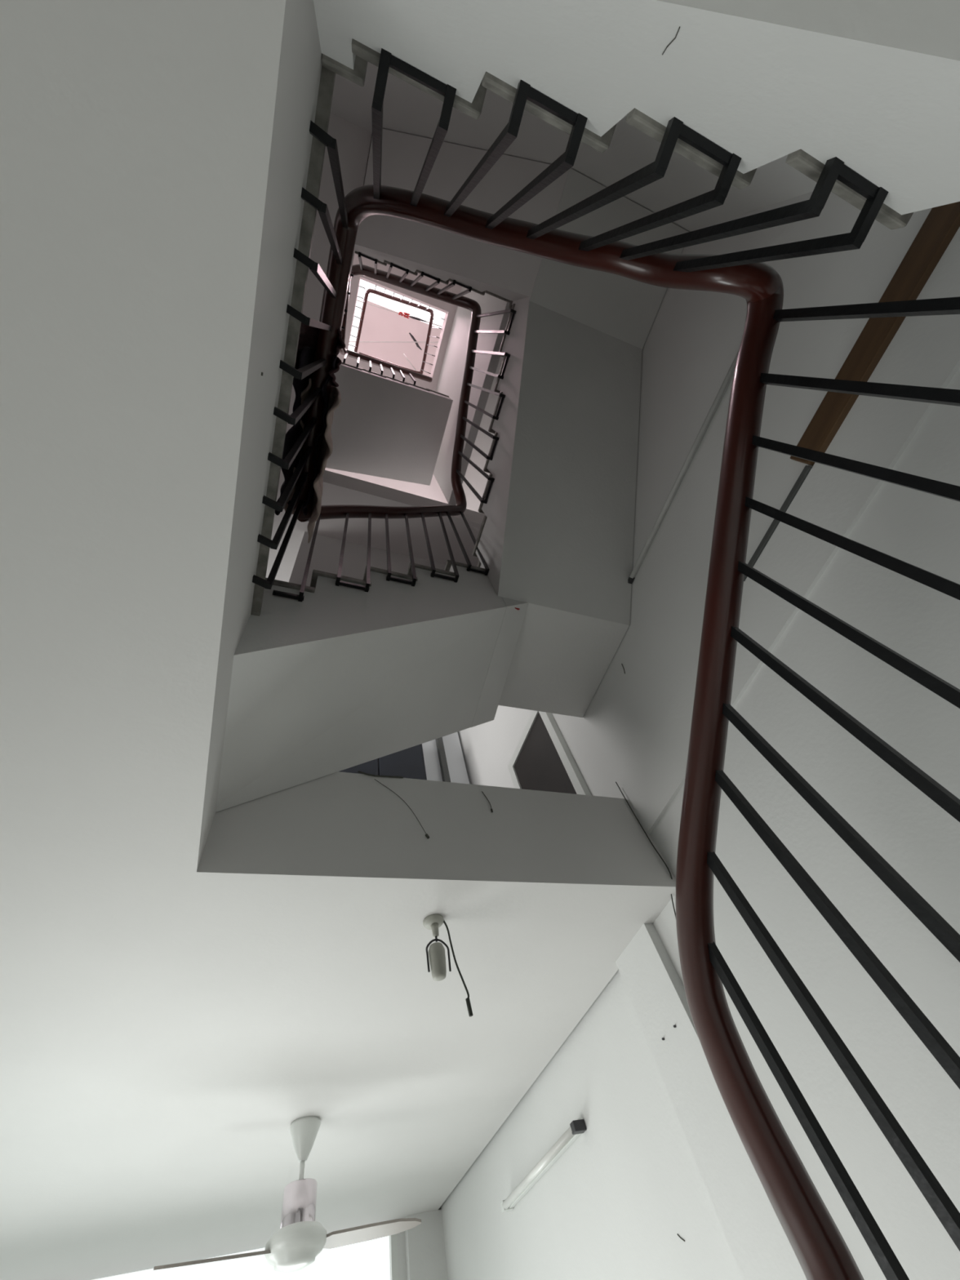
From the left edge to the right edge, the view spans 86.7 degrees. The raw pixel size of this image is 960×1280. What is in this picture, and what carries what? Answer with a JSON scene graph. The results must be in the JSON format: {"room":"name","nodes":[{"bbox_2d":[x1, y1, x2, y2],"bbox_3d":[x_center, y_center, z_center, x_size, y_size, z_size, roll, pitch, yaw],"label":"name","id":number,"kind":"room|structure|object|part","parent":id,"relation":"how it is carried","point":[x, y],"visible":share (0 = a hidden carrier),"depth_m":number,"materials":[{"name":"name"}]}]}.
{"room":"stairwell","nodes":[
{"label":"stairwell","id":0,"kind":"room"},
{"bbox_2d":[79,1231,406,1279],"bbox_3d":[-1.834,3.681,3.275,3.450,5.650,0.200,11,-63,-18],"label":"wall","id":1,"kind":"structure","parent":0,"point":[402,1263],"depth_m":3.18,"materials":[{"name":"paint"}]},
{"bbox_2d":[93,1234,398,1279],"bbox_3d":[-1.717,4.233,2.148,2.855,2.050,0.090,11,-63,-18],"label":"window","id":2,"kind":"structure","parent":1,"relation":"in","point":[376,1259],"depth_m":3.19,"materials":[{"name":"white glass"}]},
{"bbox_3d":[-1.717,4.233,2.148,2.855,2.050,0.090,11,-63,-18],"label":"frame","id":3,"kind":"part","parent":2,"relation":"part of","materials":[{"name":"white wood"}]},
{"bbox_2d":[404,1209,447,1279],"bbox_3d":[-0.144,4.588,2.386,0.245,2.600,0.070,11,-63,-18],"label":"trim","id":4,"kind":"structure","parent":1,"relation":"attached to","point":[425,1255],"depth_m":3.33,"materials":[{"name":"paint"}]},
{"bbox_2d":[0,0,675,1279],"bbox_3d":[-0.955,1.026,1.901,3.280,0.450,6.030,11,-63,-18],"label":"ceiling","id":5,"kind":"structure","parent":0,"point":[184,983],"depth_m":1.40,"materials":[{"name":"white paint"}]},
{"bbox_2d":[153,1115,421,1272],"bbox_3d":[-0.782,2.401,2.219,1.034,0.453,0.244,11,-63,-18],"label":"ceiling fan","id":6,"kind":"object","parent":5,"relation":"hanging from","point":[300,1238],"visible":1,"depth_m":2.12,"materials":[{"name":"white metal"}]},
{"bbox_3d":[-1.024,2.390,1.961,0.420,0.029,0.090,19,-66,-22],"label":"blade","id":7,"kind":"part","parent":6,"relation":"part of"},
{"bbox_3d":[-0.792,2.380,2.254,0.021,0.130,0.021,11,-63,-18],"label":"rod","id":8,"kind":"part","parent":6,"relation":"part of","materials":[{"name":"white metal"}]},
{"bbox_3d":[-0.457,2.520,2.165,0.420,0.029,0.090,7,-62,-16],"label":"blade","id":9,"kind":"part","parent":6,"relation":"part of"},
{"bbox_2d":[215,560,506,812],"bbox_3d":[-0.427,0.094,2.122,1.047,1.182,0.616,11,-63,-18],"label":"flight","id":10,"kind":"object","parent":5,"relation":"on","point":[337,678],"visible":0.82,"depth_m":1.84,"materials":[{"name":"paint"}]},
{"bbox_2d":[357,770,429,839],"bbox_3d":[-0.327,0.609,1.890,0.258,0.298,0.012,11,-63,-18],"label":"cable","id":11,"kind":"object","parent":5,"relation":"attached to","point":[427,836],"visible":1,"depth_m":1.97,"materials":[{"name":"black plastic"}]},
{"bbox_2d":[422,914,451,981],"bbox_3d":[-0.146,1.034,1.708,0.074,0.192,0.074,-30,-58,6],"label":"spotlight","id":12,"kind":"object","parent":5,"relation":"attached to","point":[436,955],"visible":1,"depth_m":1.68,"materials":[{"name":"plastic"}]},
{"bbox_3d":[-0.155,1.005,1.759,0.028,0.042,0.028,11,-63,-18],"label":"stem","id":13,"kind":"part","parent":12,"relation":"part of","materials":[{"name":"plastic"}]},
{"bbox_2d":[443,920,473,1017],"bbox_3d":[-0.080,1.075,1.684,0.072,0.298,0.015,28,-69,-25],"label":"cable","id":14,"kind":"object","parent":5,"relation":"hanging from","point":[468,1000],"visible":1,"depth_m":1.65,"materials":[{"name":"rubber"}]},
{"bbox_2d":[481,791,493,812],"bbox_3d":[0.030,0.653,2.057,0.025,0.108,0.008,11,-63,-18],"label":"cable","id":15,"kind":"object","parent":5,"relation":"attached to","point":[491,810],"visible":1,"depth_m":2.05,"materials":[{"name":"black plastic"}]},
{"bbox_2d":[252,48,959,1279],"bbox_3d":[0.103,-0.132,0.997,1.158,3.079,1.475,11,-63,-18],"label":"stair railing","id":16,"kind":"object","parent":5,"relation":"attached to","point":[821,1251],"visible":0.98,"depth_m":1.01,"materials":[{"name":"varnished wood"},{"name":"black painted iron"}]},
{"bbox_2d":[275,346,337,515],"bbox_3d":[-0.701,-0.803,2.036,0.150,0.330,0.655,11,-63,-18],"label":"garment","id":17,"kind":"object","parent":16,"relation":"hanging from","point":[307,353],"visible":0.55,"depth_m":2.01,"materials":[{"name":"fabric"}]},
{"bbox_2d":[284,377,341,542],"bbox_3d":[-0.695,-0.725,2.062,0.169,0.411,0.585,11,-63,-18],"label":"towel","id":18,"kind":"object","parent":16,"relation":"hanging from","point":[335,399],"visible":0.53,"depth_m":2.04,"materials":[{"name":"fabric"}]},
{"bbox_2d":[294,322,345,386],"bbox_3d":[-0.606,-1.057,1.873,0.195,0.415,0.207,11,-63,-18],"label":"cloth","id":19,"kind":"object","parent":16,"relation":"hanging from","point":[308,334],"visible":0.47,"depth_m":1.98,"materials":[{"name":"fabric"}]},
{"bbox_2d":[288,531,445,586],"bbox_3d":[-0.354,-0.034,3.214,1.710,2.600,0.060,11,-63,-18],"label":"wall","id":20,"kind":"structure","parent":0,"point":[326,555],"depth_m":3.85,"materials":[{"name":"paint"}]},
{"bbox_2d":[265,112,485,582],"bbox_3d":[-1.530,-0.487,4.457,3.280,0.400,6.030,11,-63,-18],"label":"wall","id":21,"kind":"structure","parent":0,"point":[353,142],"depth_m":4.04,"materials":[{"name":"white paint"}]},
{"bbox_2d":[325,362,453,485],"bbox_3d":[-0.834,-1.885,4.525,1.047,0.791,0.800,11,-63,-18],"label":"flight","id":22,"kind":"object","parent":21,"relation":"on","point":[383,426],"visible":0.94,"depth_m":4.38,"materials":[{"name":"paint"}]},
{"bbox_2d":[339,271,432,385],"bbox_3d":[-0.922,-2.582,4.568,0.555,1.753,1.173,-39,-60,11],"label":"stair railing","id":23,"kind":"object","parent":22,"relation":"attached to","point":[344,352],"visible":0.79,"depth_m":4.72,"materials":[{"name":"black metal"}]},
{"bbox_2d":[339,743,426,779],"bbox_3d":[-0.726,1.324,3.579,0.770,2.000,0.215,11,-63,-18],"label":"window","id":24,"kind":"structure","parent":0,"point":[409,762],"depth_m":4.02,"materials":[{"name":"black glass"}]},
{"bbox_3d":[-0.868,1.204,3.482,0.360,1.910,0.015,11,-63,-18],"label":"door","id":25,"kind":"part","parent":24,"relation":"part of","materials":[{"name":"glass"}]},
{"bbox_3d":[-0.523,1.269,3.598,0.360,1.910,0.015,11,-63,-18],"label":"door","id":26,"kind":"part","parent":24,"relation":"part of","materials":[{"name":"glass"}]},
{"bbox_2d":[324,251,462,503],"bbox_3d":[-2.109,-2.011,7.034,3.280,0.300,6.030,11,-63,-18],"label":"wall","id":27,"kind":"structure","parent":0,"point":[433,491],"depth_m":6.20,"materials":[{"name":"white paint"}]},
{"bbox_2d":[348,284,444,374],"bbox_3d":[-1.098,-3.999,6.601,1.066,0.668,0.828,11,-63,-18],"label":"stair railing","id":28,"kind":"object","parent":27,"relation":"attached to","point":[368,291],"visible":0.92,"depth_m":6.75,"materials":[{"name":"black paint"}]},
{"bbox_2d":[403,353,416,370],"bbox_3d":[-0.948,-3.879,7.220,0.019,0.267,0.399,-37,-59,10],"label":"broom","id":29,"kind":"object","parent":28,"relation":"attached to","point":[410,362],"visible":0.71,"depth_m":7.21,"materials":[{"name":"white"}]},
{"bbox_2d":[357,300,441,376],"bbox_3d":[-1.724,-3.978,9.626,1.630,0.100,3.760,11,-63,-18],"label":"ceiling","id":30,"kind":"structure","parent":0,"point":[379,324],"depth_m":8.87,"materials":[{"name":"white paint"}]},
{"bbox_2d":[422,732,469,783],"bbox_3d":[-0.840,1.305,3.897,1.710,2.600,0.100,11,-63,-18],"label":"wall partition","id":31,"kind":"structure","parent":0,"point":[453,751],"depth_m":4.58,"materials":[{"name":"white paint"}]},
{"bbox_2d":[435,737,450,782],"bbox_3d":[-0.225,1.355,4.065,0.050,2.600,0.050,11,-63,-18],"label":"trim","id":32,"kind":"structure","parent":31,"relation":"attached to","point":[439,742],"depth_m":4.51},
{"bbox_2d":[433,286,510,505],"bbox_3d":[-0.191,-2.754,5.251,0.070,2.700,2.050,11,-63,-18],"label":"wall","id":33,"kind":"structure","parent":0,"point":[450,381],"depth_m":4.77,"materials":[{"name":"paint"}]},
{"bbox_2d":[330,62,816,231],"bbox_3d":[-0.524,-3.153,3.253,3.450,11.950,0.150,11,-63,-18],"label":"wall","id":34,"kind":"structure","parent":0,"point":[407,108],"depth_m":2.36,"materials":[{"name":"paint"}]},
{"bbox_2d":[250,64,335,616],"bbox_3d":[-0.429,-0.874,1.177,0.060,0.025,1.860,11,-63,-18],"label":"trim","id":35,"kind":"structure","parent":34,"relation":"attached to","point":[327,77],"depth_m":1.21,"materials":[{"name":"paint"}]},
{"bbox_2d":[438,191,959,1279],"bbox_3d":[0.024,-0.158,5.149,0.170,11.950,6.230,11,-63,-18],"label":"wall","id":36,"kind":"structure","parent":0,"point":[694,339],"depth_m":1.73,"materials":[{"name":"paint"}]},
{"bbox_2d":[349,341,438,342],"bbox_3d":[-1.830,-4.452,7.588,3.447,0.015,0.015,-5,-59,-10],"label":"rail","id":37,"kind":"object","parent":36,"relation":"attached to","point":[349,341],"visible":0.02,"depth_m":7.68,"materials":[{"name":"white"}]},
{"bbox_2d":[408,333,422,350],"bbox_3d":[-0.983,-4.545,7.741,0.040,0.033,0.286,-34,-59,8],"label":"folded umbrella","id":38,"kind":"object","parent":37,"relation":"on","point":[411,335],"visible":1,"depth_m":7.72,"materials":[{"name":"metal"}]},
{"bbox_2d":[356,299,442,327],"bbox_3d":[-1.677,-4.901,7.386,3.287,0.015,0.015,7,-62,-17],"label":"rail","id":39,"kind":"object","parent":36,"relation":"attached to","point":[357,300],"visible":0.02,"depth_m":7.48,"materials":[{"name":"white metal"}]},
{"bbox_2d":[403,311,410,318],"bbox_3d":[-1.084,-4.801,7.514,0.099,0.143,0.067,11,-63,-18],"label":"cloth","id":40,"kind":"object","parent":39,"relation":"hanging from","point":[405,313],"visible":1,"depth_m":7.55,"materials":[{"name":"fabric"}]},
{"bbox_2d":[408,315,426,321],"bbox_3d":[-0.935,-4.797,7.592,0.271,0.032,0.030,7,-62,-16],"label":"bar","id":41,"kind":"object","parent":39,"relation":"attached to","point":[411,317],"visible":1,"depth_m":7.58,"materials":[{"name":"metal"}]},
{"bbox_2d":[500,1117,586,1213],"bbox_3d":[0.292,2.604,2.503,0.061,0.044,1.008,11,-63,-18],"label":"lamp","id":42,"kind":"object","parent":36,"relation":"attached to","point":[577,1127],"visible":1,"depth_m":2.44,"materials":[{"name":"white plastic"}]},
{"bbox_2d":[500,1200,513,1213],"bbox_3d":[0.144,3.017,2.711,0.058,0.038,0.039,11,-63,-18],"label":"socket","id":43,"kind":"object","parent":42,"relation":"attached to","point":[504,1209],"depth_m":2.69,"materials":[{"name":"white plastic"}]},
{"bbox_2d":[569,1119,586,1134],"bbox_3d":[0.443,2.195,2.292,0.058,0.038,0.039,11,-63,-18],"label":"socket","id":44,"kind":"object","parent":42,"relation":"attached to","point":[577,1126],"depth_m":2.28,"materials":[{"name":"plastic"}]},
{"bbox_2d":[507,710,591,795],"bbox_3d":[0.426,0.920,3.055,0.064,1.080,0.620,11,-63,-18],"label":"door","id":45,"kind":"structure","parent":36,"relation":"in","point":[542,760],"depth_m":3.17,"materials":[{"name":"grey wood"}]},
{"bbox_2d":[471,560,629,727],"bbox_3d":[0.314,0.038,2.743,0.726,0.722,0.633,11,-63,-18],"label":"stair landing","id":46,"kind":"structure","parent":36,"relation":"attached to","point":[547,660],"depth_m":2.61,"materials":[{"name":"paint"}]},
{"bbox_2d":[471,168,688,625],"bbox_3d":[0.559,-1.298,2.740,0.746,1.523,1.877,11,-63,-18],"label":"flight","id":47,"kind":"object","parent":46,"relation":"on","point":[557,531],"visible":0.88,"depth_m":2.69,"materials":[{"name":"paint"}]},
{"bbox_2d":[272,252,516,601],"bbox_3d":[-0.406,-1.532,3.094,1.074,3.617,1.346,11,-63,-18],"label":"stair railing","id":48,"kind":"object","parent":47,"relation":"attached to","point":[340,511],"visible":0.95,"depth_m":3.12,"materials":[{"name":"black metal"}]},
{"bbox_3d":[-0.482,-1.732,3.433,1.074,2.816,1.346,11,-63,-18],"label":"handrail","id":49,"kind":"part","parent":48,"relation":"part of","materials":[{"name":"brown wood"}]},
{"bbox_2d":[354,128,568,302],"bbox_3d":[-0.183,-2.444,2.942,0.982,1.074,0.566,11,-63,-18],"label":"flight","id":50,"kind":"object","parent":47,"relation":"on","point":[505,274],"visible":0.69,"depth_m":2.81,"materials":[{"name":"paint"}]},
{"bbox_2d":[615,782,675,917],"bbox_3d":[0.817,1.253,1.694,0.018,1.900,0.239,4,-61,-15],"label":"cable","id":51,"kind":"object","parent":36,"relation":"attached to","point":[615,782],"visible":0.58,"depth_m":2.14,"materials":[{"name":"rubber"}]},
{"bbox_2d":[627,350,738,583],"bbox_3d":[0.967,-0.811,2.400,0.031,0.027,1.213,11,-63,-18],"label":"lamp","id":52,"kind":"object","parent":36,"relation":"attached to","point":[730,374],"visible":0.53,"depth_m":2.39,"materials":[{"name":"glass"},{"name":"dark metal"}]},
{"bbox_2d":[627,577,635,583],"bbox_3d":[0.788,-0.314,2.656,0.026,0.017,0.039,11,-63,-18],"label":"socket","id":53,"kind":"object","parent":52,"relation":"attached to","point":[630,580],"depth_m":2.65,"materials":[{"name":"plastic"}]},
{"bbox_2d":[615,923,806,1279],"bbox_3d":[0.907,1.931,1.051,0.070,2.600,0.275,11,-63,-18],"label":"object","id":54,"kind":"structure","parent":36,"relation":"attached to","point":[761,1249],"depth_m":1.67,"materials":[{"name":"paint"}]},
{"bbox_2d":[743,465,812,581],"bbox_3d":[1.079,-0.415,1.859,0.025,0.023,0.440,11,-63,-18],"label":"duct","id":55,"kind":"object","parent":36,"relation":"attached to","point":[806,469],"visible":0.69,"depth_m":1.84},
{"bbox_2d":[621,226,959,834],"bbox_3d":[1.084,-0.271,1.776,0.017,0.260,2.470,11,-63,-18],"label":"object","id":56,"kind":"structure","parent":36,"relation":"attached to","point":[924,351],"depth_m":1.67,"materials":[{"name":"paint"}]},
{"bbox_2d":[790,201,959,466],"bbox_3d":[1.273,-1.006,1.588,0.040,0.115,0.905,11,-63,-18],"label":"board","id":57,"kind":"object","parent":36,"relation":"attached to","point":[942,223],"visible":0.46,"depth_m":1.58,"materials":[{"name":"brown wood"}]},
{"bbox_3d":[1.136,0.048,0.525,0.586,1.072,1.888,11,-63,-18],"label":"flight","id":58,"kind":"object","parent":36,"relation":"attached to","visible":0},
{"bbox_2d":[313,0,959,229],"bbox_3d":[0.402,-1.033,0.620,1.132,1.072,0.589,11,-63,-18],"label":"flight","id":59,"kind":"object","parent":58,"relation":"on","point":[872,86],"visible":1,"depth_m":0.71,"materials":[{"name":"paint"}]},
{"bbox_2d":[662,26,679,55],"bbox_3d":[0.246,-0.771,0.655,0.011,0.060,0.001,11,-63,-18],"label":"scuff mark","id":60,"kind":"object","parent":59,"relation":"attached to","point":[679,26],"visible":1,"depth_m":0.65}
]}

